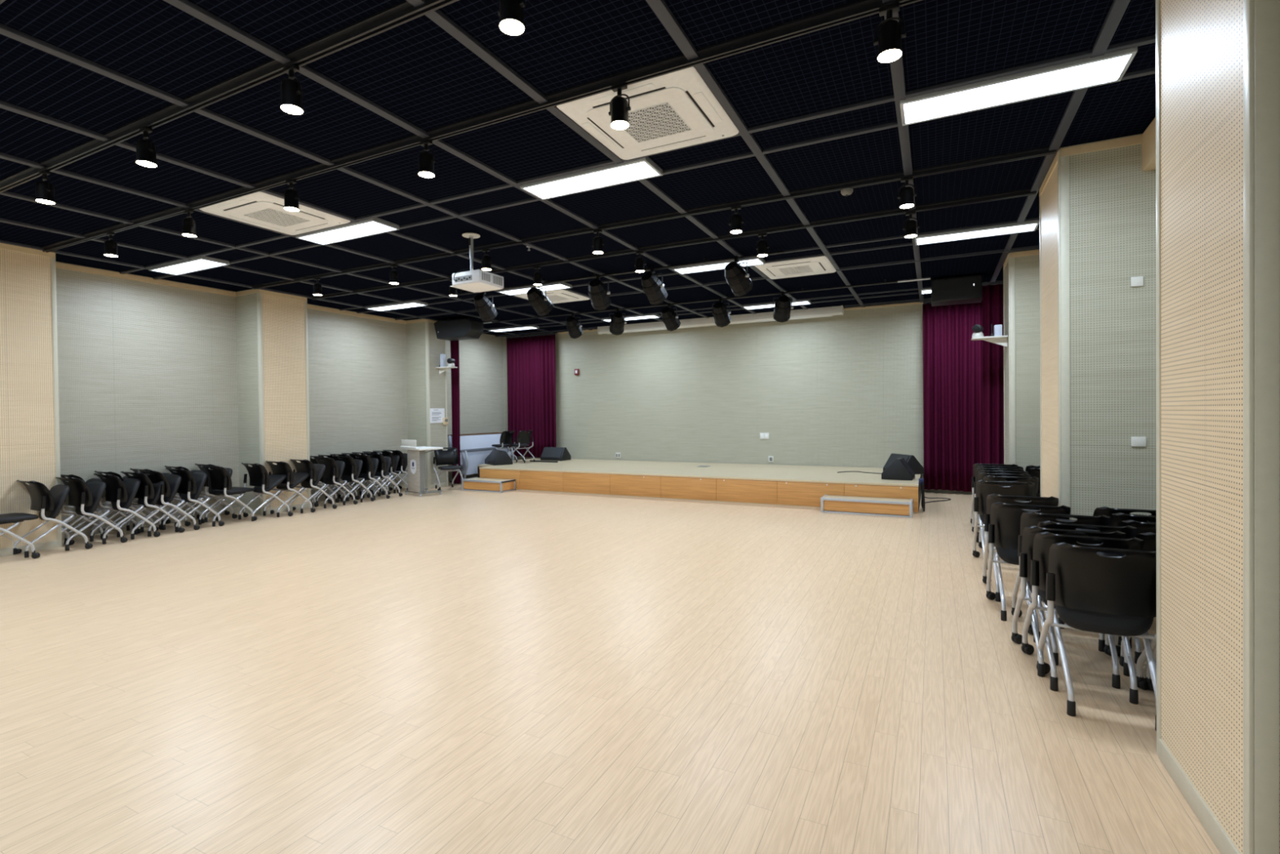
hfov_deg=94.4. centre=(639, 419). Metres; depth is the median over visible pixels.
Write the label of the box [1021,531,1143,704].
chair
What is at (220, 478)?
chair
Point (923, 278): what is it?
batten
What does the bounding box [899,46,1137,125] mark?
ceiling light panel
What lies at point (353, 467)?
chair
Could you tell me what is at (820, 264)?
air conditioner
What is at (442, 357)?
receiver
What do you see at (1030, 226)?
ceiling light panel
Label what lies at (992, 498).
chair
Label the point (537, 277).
track spotlight
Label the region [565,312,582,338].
lantern
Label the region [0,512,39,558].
chair
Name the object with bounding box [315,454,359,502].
chair
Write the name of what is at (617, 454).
wall socket
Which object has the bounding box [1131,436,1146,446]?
wall socket
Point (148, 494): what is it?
chair
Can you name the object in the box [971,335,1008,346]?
wall shelf
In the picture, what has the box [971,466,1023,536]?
chair
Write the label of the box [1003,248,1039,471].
wall pillar
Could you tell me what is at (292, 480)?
chair
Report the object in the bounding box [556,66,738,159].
air conditioner
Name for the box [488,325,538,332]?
ceiling light panel
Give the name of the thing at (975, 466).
chair
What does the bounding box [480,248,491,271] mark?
track spotlight
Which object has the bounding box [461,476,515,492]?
step
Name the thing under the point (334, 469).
chair
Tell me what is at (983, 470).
chair
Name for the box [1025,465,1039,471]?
chair
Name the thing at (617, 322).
lantern
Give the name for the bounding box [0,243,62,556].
wall pillar
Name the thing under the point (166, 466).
chair
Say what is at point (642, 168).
ceiling light panel
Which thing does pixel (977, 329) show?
video camera
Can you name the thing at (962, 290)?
loudspeaker
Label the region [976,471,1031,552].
chair
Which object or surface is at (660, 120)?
grille
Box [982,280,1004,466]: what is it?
stage curtain
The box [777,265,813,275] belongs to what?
grille
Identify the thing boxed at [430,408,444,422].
paper notice
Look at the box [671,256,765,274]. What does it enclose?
ceiling light panel
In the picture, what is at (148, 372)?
wall
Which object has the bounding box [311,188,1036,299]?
track
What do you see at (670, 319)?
lantern
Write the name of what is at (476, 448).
folding table
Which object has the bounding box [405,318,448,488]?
wall pillar
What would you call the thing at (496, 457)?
floor monitor
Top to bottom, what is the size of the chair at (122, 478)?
0.832 m
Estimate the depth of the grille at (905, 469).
9.11 m
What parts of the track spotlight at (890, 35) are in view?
knob, stem, knob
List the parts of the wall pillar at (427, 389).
cornice, cornice, skirting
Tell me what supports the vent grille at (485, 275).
attached to the projector
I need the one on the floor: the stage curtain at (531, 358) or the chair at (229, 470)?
the chair at (229, 470)
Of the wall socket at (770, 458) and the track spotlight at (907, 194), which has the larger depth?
the wall socket at (770, 458)
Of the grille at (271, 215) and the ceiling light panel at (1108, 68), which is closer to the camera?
the ceiling light panel at (1108, 68)
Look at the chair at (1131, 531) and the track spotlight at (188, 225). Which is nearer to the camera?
the chair at (1131, 531)
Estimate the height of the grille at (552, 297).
0.005 m
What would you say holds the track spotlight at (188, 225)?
hanging from the track at (862, 8)
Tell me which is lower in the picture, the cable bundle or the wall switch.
the cable bundle
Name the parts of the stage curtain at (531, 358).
curtain rail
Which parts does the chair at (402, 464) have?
backrest, leg frame, seat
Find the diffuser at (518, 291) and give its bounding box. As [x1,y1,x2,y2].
[501,284,568,294]
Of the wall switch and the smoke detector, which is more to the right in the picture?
the smoke detector
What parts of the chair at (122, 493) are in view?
backrest, leg frame, leg, seat, leg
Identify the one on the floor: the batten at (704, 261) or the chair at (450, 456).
the chair at (450, 456)
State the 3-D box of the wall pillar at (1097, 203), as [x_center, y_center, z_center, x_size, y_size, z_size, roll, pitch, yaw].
[3.691,-0.332,4.771,0.666,3.471,0.918,0,1,26]
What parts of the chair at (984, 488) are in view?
leg, leg frame, seat, backrest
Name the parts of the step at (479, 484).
corner post, corner post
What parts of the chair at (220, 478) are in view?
backrest, leg, leg frame, seat, leg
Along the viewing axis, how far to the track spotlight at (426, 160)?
4.15 m
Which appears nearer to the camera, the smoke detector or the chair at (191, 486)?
the smoke detector
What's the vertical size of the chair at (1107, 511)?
0.832 m
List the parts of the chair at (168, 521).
backrest, leg frame, leg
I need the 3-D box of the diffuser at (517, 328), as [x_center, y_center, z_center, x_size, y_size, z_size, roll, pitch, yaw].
[-2.865,-2.063,13.483,1.155,0.010,0.275,0,1,26]
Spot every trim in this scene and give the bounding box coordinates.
[55,262,236,297]
[306,304,406,324]
[558,302,923,333]
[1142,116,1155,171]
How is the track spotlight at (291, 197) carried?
hanging from the track at (862, 8)
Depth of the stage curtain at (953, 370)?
10.47 m
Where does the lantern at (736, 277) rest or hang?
hanging from the batten at (704, 261)
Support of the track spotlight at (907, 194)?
hanging from the track at (1043, 151)
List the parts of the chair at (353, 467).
backrest, leg, leg frame, seat, leg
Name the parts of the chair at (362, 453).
backrest, leg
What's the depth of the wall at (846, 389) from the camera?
12.25 m
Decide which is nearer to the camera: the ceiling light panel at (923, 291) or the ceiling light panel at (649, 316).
the ceiling light panel at (923, 291)
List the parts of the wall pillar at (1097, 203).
cornice, cornice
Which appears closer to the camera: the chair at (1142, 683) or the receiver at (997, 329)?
the chair at (1142, 683)
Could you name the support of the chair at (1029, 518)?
on the floor
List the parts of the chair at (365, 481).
backrest, leg frame, leg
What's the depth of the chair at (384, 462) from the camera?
10.78 m
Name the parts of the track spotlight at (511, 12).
knob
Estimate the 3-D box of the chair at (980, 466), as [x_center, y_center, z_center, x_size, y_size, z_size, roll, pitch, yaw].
[4.349,0.953,7.142,0.548,0.832,0.547,0,1,27]
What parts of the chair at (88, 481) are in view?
backrest, leg, leg frame, seat, leg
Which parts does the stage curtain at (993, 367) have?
curtain rail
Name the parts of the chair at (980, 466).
backrest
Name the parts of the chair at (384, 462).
backrest, leg frame, seat, leg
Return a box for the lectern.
[400,439,443,497]
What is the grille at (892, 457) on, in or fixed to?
attached to the floor monitor at (912, 461)
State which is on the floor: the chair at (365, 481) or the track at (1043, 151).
the chair at (365, 481)
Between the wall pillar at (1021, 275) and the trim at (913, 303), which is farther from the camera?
the trim at (913, 303)
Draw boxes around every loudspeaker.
[434,316,483,340]
[931,274,982,306]
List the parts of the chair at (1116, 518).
backrest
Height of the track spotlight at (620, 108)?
0.238 m
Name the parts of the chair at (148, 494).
backrest, leg frame, leg, seat, leg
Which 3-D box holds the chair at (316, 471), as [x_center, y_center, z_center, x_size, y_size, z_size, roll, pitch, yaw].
[-5.268,1.034,9.514,0.548,0.832,0.547,0,1,28]
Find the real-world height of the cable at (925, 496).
0.018 m
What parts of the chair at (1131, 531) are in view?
leg frame, backrest, seat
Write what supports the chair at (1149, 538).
on the floor
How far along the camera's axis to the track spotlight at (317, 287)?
8.25 m
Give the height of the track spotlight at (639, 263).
0.238 m
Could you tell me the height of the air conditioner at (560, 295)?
0.051 m
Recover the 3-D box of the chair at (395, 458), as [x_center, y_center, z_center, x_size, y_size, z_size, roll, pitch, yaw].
[-4.877,1.006,11.564,0.548,0.832,0.547,0,1,27]
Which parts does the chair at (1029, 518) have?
leg, seat, leg frame, backrest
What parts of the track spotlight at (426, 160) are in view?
stem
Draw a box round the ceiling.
[0,0,1155,337]
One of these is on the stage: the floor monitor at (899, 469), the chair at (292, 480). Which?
the floor monitor at (899, 469)
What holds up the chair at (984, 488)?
on the floor
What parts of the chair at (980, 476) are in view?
backrest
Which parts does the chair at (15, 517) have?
leg frame, leg, seat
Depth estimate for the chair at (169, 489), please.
7.72 m
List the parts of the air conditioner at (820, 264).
panel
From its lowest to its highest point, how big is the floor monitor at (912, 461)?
0.320 m
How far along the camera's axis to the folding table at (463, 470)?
12.90 m
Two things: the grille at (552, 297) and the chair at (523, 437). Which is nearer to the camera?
the grille at (552, 297)
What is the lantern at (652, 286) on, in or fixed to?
hanging from the batten at (704, 261)
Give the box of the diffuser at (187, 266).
[154,259,224,274]
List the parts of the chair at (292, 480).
backrest, leg frame, seat, leg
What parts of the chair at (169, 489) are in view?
backrest, leg frame, leg, seat, leg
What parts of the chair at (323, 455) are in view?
backrest, leg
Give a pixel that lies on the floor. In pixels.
(455, 670)
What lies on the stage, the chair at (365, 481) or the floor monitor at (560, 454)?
the floor monitor at (560, 454)
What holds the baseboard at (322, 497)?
attached to the wall at (148, 372)
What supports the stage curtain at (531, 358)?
hanging from the ceiling
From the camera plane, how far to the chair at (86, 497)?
6.98 m
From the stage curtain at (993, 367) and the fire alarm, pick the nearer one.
the stage curtain at (993, 367)
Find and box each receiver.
[439,354,445,366]
[991,324,1002,336]
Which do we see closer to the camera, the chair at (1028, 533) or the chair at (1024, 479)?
the chair at (1028, 533)
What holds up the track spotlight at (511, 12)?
hanging from the track at (402, 12)
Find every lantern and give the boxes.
[474,291,497,321]
[526,285,553,315]
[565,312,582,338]
[587,274,611,310]
[608,307,626,335]
[641,266,667,304]
[661,302,680,331]
[711,297,731,327]
[724,255,753,296]
[773,291,793,322]
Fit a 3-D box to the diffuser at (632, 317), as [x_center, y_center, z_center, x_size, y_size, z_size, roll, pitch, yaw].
[-0.178,-2.078,12.150,1.155,0.010,0.275,0,1,26]
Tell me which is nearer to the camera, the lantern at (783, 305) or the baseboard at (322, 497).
the lantern at (783, 305)
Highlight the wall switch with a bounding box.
[760,432,768,439]
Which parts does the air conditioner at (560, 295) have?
panel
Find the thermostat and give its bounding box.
[443,417,448,424]
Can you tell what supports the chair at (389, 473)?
on the floor
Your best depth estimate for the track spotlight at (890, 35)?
2.82 m
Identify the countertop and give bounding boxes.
[400,446,443,450]
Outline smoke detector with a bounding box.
[840,187,853,196]
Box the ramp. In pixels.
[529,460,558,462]
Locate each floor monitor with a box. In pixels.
[484,449,512,465]
[540,446,570,461]
[881,457,915,480]
[883,453,924,474]
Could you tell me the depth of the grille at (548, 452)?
13.74 m
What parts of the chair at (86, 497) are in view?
backrest, leg, leg frame, seat, leg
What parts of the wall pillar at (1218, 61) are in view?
skirting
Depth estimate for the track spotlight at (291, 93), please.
3.25 m
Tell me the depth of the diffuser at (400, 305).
10.52 m
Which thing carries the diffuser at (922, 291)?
attached to the ceiling light panel at (923, 291)
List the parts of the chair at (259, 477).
backrest, leg, leg frame, seat, leg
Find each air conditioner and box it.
[200,191,350,235]
[513,288,589,303]
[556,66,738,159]
[754,256,835,279]
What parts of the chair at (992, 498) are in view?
leg, leg frame, backrest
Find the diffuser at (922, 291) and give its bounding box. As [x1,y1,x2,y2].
[921,289,931,293]
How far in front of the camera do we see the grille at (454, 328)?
11.80 m
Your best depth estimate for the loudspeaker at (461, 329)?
11.82 m
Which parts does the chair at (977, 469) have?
leg, backrest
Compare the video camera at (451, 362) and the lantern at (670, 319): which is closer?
the lantern at (670, 319)
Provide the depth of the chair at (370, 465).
10.47 m
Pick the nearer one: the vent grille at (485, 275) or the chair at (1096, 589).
the chair at (1096, 589)
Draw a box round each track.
[0,0,458,192]
[40,0,923,252]
[251,146,1056,288]
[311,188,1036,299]
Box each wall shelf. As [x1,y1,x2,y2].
[435,366,457,373]
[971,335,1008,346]
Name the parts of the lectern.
panel, frame, panel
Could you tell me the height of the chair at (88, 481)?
0.832 m
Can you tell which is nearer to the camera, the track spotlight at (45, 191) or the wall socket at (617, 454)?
the track spotlight at (45, 191)
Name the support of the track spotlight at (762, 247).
hanging from the track at (1016, 193)
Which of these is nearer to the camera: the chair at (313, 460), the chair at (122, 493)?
the chair at (122, 493)
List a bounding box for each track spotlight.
[35,169,55,204]
[103,232,118,257]
[135,126,156,167]
[182,208,196,237]
[280,63,303,114]
[284,179,299,211]
[313,277,322,295]
[389,264,398,284]
[417,139,435,177]
[448,279,457,296]
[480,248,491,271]
[497,0,525,35]
[533,266,542,285]
[591,229,604,253]
[608,82,631,129]
[634,251,645,272]
[728,205,743,233]
[755,233,768,257]
[873,2,906,62]
[897,176,916,208]
[902,211,919,238]
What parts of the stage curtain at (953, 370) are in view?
curtain rail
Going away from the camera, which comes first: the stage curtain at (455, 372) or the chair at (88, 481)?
the chair at (88, 481)
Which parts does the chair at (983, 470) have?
backrest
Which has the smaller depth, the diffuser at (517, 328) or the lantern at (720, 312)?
the lantern at (720, 312)
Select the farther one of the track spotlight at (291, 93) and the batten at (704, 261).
the batten at (704, 261)
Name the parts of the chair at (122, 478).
backrest, leg frame, leg, leg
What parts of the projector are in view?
port panel, ceiling plate, plate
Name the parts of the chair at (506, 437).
seat, leg frame, backrest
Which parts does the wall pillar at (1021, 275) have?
cornice, cornice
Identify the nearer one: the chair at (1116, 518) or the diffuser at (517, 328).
the chair at (1116, 518)
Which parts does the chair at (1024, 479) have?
leg, backrest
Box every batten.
[457,248,784,295]
[483,277,930,323]
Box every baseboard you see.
[62,506,239,538]
[311,483,408,501]
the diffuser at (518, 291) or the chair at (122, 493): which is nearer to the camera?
the chair at (122, 493)
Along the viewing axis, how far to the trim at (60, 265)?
8.17 m
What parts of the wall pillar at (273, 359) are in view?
cornice, cornice, skirting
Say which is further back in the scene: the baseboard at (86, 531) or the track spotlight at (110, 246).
the baseboard at (86, 531)
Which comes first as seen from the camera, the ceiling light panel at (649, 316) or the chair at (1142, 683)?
the chair at (1142, 683)
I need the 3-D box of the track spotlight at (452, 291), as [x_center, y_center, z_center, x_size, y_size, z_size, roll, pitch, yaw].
[-2.654,-1.880,8.441,0.110,0.238,0.119,-1,1,-22]
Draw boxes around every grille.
[243,208,310,226]
[434,319,469,337]
[481,271,489,281]
[493,275,502,285]
[541,447,564,457]
[546,294,569,301]
[623,102,691,142]
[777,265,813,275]
[883,453,909,468]
[900,458,915,475]
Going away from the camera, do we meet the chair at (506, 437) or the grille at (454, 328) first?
the grille at (454, 328)
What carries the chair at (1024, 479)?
on the floor
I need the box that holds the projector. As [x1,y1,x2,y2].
[450,232,503,292]
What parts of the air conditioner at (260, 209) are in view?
panel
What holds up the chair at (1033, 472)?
on the floor
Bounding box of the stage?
[477,457,921,513]
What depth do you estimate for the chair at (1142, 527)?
3.49 m
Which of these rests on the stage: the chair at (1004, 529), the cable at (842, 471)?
the cable at (842, 471)
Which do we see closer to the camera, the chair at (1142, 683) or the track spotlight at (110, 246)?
the chair at (1142, 683)
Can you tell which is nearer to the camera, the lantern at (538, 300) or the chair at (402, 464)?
the lantern at (538, 300)
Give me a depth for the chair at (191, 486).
8.00 m
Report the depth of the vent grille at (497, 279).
6.51 m
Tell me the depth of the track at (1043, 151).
5.63 m
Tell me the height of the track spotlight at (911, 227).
0.238 m
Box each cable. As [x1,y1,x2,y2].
[837,471,881,474]
[924,496,951,502]
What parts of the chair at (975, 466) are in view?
leg, backrest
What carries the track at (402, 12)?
attached to the ceiling
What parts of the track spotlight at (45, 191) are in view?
stem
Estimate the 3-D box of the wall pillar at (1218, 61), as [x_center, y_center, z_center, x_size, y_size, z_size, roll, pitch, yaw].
[2.329,-0.285,2.026,0.666,3.471,0.848,0,1,26]
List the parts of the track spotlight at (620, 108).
stem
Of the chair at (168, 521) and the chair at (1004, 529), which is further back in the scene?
the chair at (168, 521)
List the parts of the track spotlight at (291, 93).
stem, knob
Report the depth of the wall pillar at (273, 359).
9.27 m
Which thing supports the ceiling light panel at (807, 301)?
attached to the ceiling
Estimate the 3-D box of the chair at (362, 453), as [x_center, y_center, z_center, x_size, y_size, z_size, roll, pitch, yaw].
[-5.081,1.013,11.152,0.548,0.832,0.546,0,1,27]
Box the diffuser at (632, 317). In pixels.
[604,315,657,321]
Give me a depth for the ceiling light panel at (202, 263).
7.55 m
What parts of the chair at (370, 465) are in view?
backrest, leg frame, seat, leg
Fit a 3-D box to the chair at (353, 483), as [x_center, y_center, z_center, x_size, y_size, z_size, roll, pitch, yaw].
[-5.281,1.020,10.749,0.548,0.832,0.547,0,1,26]
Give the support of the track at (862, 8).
attached to the ceiling
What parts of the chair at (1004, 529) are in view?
leg, seat, leg frame, backrest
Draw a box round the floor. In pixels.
[0,481,1220,853]
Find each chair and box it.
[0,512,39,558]
[13,480,93,557]
[55,476,127,551]
[60,474,124,544]
[89,472,159,544]
[90,470,158,537]
[116,471,184,539]
[126,467,191,532]
[133,469,199,536]
[161,465,221,524]
[162,467,224,532]
[191,463,248,522]
[198,465,257,526]
[238,462,293,521]
[262,460,315,517]
[287,458,337,513]
[310,455,347,503]
[311,456,357,508]
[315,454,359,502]
[327,453,370,501]
[329,454,374,505]
[339,453,381,499]
[346,453,390,502]
[350,452,391,497]
[360,451,400,496]
[360,452,402,499]
[370,450,408,494]
[382,449,407,493]
[433,447,463,490]
[491,430,517,462]
[510,430,534,462]
[970,462,1017,531]
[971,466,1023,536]
[972,480,1035,569]
[976,465,1023,528]
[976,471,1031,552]
[977,469,1028,542]
[978,475,1039,547]
[982,493,1058,601]
[986,502,1071,628]
[1011,511,1111,652]
[1011,525,1125,688]
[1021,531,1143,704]
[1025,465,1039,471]
[1026,520,1137,676]
[1027,467,1039,493]
[1036,542,1156,730]
[1093,506,1155,521]
[1109,512,1155,648]
[1113,532,1156,668]
[1117,520,1155,663]
[1136,633,1156,689]
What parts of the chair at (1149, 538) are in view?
leg, backrest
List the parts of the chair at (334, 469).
backrest, leg, leg frame, seat, leg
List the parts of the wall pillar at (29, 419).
cornice, skirting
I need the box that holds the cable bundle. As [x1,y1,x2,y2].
[918,478,924,511]
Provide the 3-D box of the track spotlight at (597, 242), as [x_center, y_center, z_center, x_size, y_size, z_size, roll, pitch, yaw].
[-0.438,-1.880,6.270,0.110,0.238,0.119,-1,1,-22]
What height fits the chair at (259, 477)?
0.832 m
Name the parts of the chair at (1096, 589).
leg, backrest, seat, leg frame, leg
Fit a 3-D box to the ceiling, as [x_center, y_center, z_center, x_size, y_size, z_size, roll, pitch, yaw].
[-1.731,-2.049,5.848,11.520,0.120,15.200,0,1,26]
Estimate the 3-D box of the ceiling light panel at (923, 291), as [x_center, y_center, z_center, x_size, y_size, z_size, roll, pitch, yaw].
[5.161,-2.118,9.500,1.180,0.046,0.320,0,1,26]
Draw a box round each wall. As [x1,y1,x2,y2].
[55,261,504,531]
[502,300,972,493]
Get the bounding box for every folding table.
[447,431,498,482]
[450,432,510,483]
[457,432,514,484]
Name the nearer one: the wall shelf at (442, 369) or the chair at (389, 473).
the chair at (389, 473)
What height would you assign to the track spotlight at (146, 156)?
0.238 m
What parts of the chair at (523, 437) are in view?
leg, seat, leg frame, backrest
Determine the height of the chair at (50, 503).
0.832 m
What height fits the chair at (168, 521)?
0.832 m
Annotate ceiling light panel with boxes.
[148,255,229,275]
[295,217,399,245]
[365,300,427,311]
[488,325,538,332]
[497,281,572,295]
[520,156,662,199]
[601,314,660,322]
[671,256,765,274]
[742,299,811,310]
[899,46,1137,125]
[914,220,1039,245]
[920,288,931,293]
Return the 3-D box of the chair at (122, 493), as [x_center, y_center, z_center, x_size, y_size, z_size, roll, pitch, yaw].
[-6.438,1.071,7.404,0.548,0.832,0.547,0,1,28]
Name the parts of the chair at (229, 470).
backrest, leg frame, leg, seat, leg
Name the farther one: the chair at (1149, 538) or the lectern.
the lectern
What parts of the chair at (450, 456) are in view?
leg, backrest, leg frame, seat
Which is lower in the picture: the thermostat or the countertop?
the countertop
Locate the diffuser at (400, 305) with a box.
[369,302,423,311]
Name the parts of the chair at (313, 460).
backrest, leg frame, leg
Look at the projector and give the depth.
6.41 m
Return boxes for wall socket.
[615,452,620,457]
[768,456,773,462]
[1130,275,1143,286]
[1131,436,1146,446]
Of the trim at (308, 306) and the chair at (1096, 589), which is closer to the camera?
the chair at (1096, 589)
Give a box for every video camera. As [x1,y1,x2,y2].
[447,358,455,366]
[971,324,983,337]
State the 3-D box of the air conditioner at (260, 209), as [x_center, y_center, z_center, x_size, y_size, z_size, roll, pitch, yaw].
[-3.492,-1.967,5.718,0.930,0.051,0.930,0,1,26]
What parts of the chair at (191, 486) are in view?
backrest, leg frame, leg, seat, leg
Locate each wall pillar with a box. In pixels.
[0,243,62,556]
[235,288,311,515]
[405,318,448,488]
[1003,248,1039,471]
[1039,133,1155,519]
[1155,0,1279,853]
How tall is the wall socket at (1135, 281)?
0.070 m
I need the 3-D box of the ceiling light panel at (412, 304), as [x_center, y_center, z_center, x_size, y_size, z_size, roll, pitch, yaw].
[-4.323,-2.023,10.545,1.200,0.046,0.320,0,1,26]
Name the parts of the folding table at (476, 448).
modesty panel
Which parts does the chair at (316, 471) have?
backrest, leg frame, leg, seat, leg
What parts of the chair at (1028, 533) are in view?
leg, seat, leg frame, backrest, leg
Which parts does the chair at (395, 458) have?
backrest, leg frame, seat, leg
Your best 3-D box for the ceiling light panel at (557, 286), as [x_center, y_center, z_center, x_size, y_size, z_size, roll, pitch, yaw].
[-1.636,-2.038,9.212,1.200,0.046,0.320,0,1,26]
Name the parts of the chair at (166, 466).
backrest, leg frame, leg, seat, leg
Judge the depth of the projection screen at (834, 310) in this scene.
11.98 m
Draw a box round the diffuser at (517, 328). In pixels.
[493,326,534,331]
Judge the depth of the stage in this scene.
10.41 m
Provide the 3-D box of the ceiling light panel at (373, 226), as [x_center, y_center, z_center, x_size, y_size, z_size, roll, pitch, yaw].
[-3.095,-1.988,6.269,1.200,0.046,0.330,0,1,26]
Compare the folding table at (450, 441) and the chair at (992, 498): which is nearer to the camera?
the chair at (992, 498)
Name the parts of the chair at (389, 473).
backrest, leg frame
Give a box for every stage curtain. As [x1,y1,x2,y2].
[450,340,461,483]
[506,333,555,457]
[922,300,982,492]
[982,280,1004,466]
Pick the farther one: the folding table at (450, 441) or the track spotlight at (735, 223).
the folding table at (450, 441)
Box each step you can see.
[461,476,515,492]
[820,494,913,517]
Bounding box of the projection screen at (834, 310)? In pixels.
[597,305,844,334]
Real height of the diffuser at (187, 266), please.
0.010 m
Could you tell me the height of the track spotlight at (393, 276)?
0.238 m
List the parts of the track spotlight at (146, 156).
stem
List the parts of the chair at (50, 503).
backrest, leg frame, seat, leg, leg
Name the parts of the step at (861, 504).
corner post, corner post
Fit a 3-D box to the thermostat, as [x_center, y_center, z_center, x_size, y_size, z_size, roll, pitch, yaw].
[-4.060,0.032,12.432,0.048,0.150,0.120,0,1,26]
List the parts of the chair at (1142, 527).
backrest, leg frame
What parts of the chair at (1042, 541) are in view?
leg, seat, leg frame, backrest, leg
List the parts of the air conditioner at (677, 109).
panel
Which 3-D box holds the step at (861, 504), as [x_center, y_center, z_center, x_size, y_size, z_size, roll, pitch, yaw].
[3.319,1.254,8.665,1.230,0.217,0.386,0,1,26]
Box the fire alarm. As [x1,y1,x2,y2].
[574,368,578,376]
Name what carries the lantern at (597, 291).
hanging from the batten at (704, 261)
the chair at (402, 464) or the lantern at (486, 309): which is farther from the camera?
the chair at (402, 464)
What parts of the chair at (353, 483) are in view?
backrest, leg frame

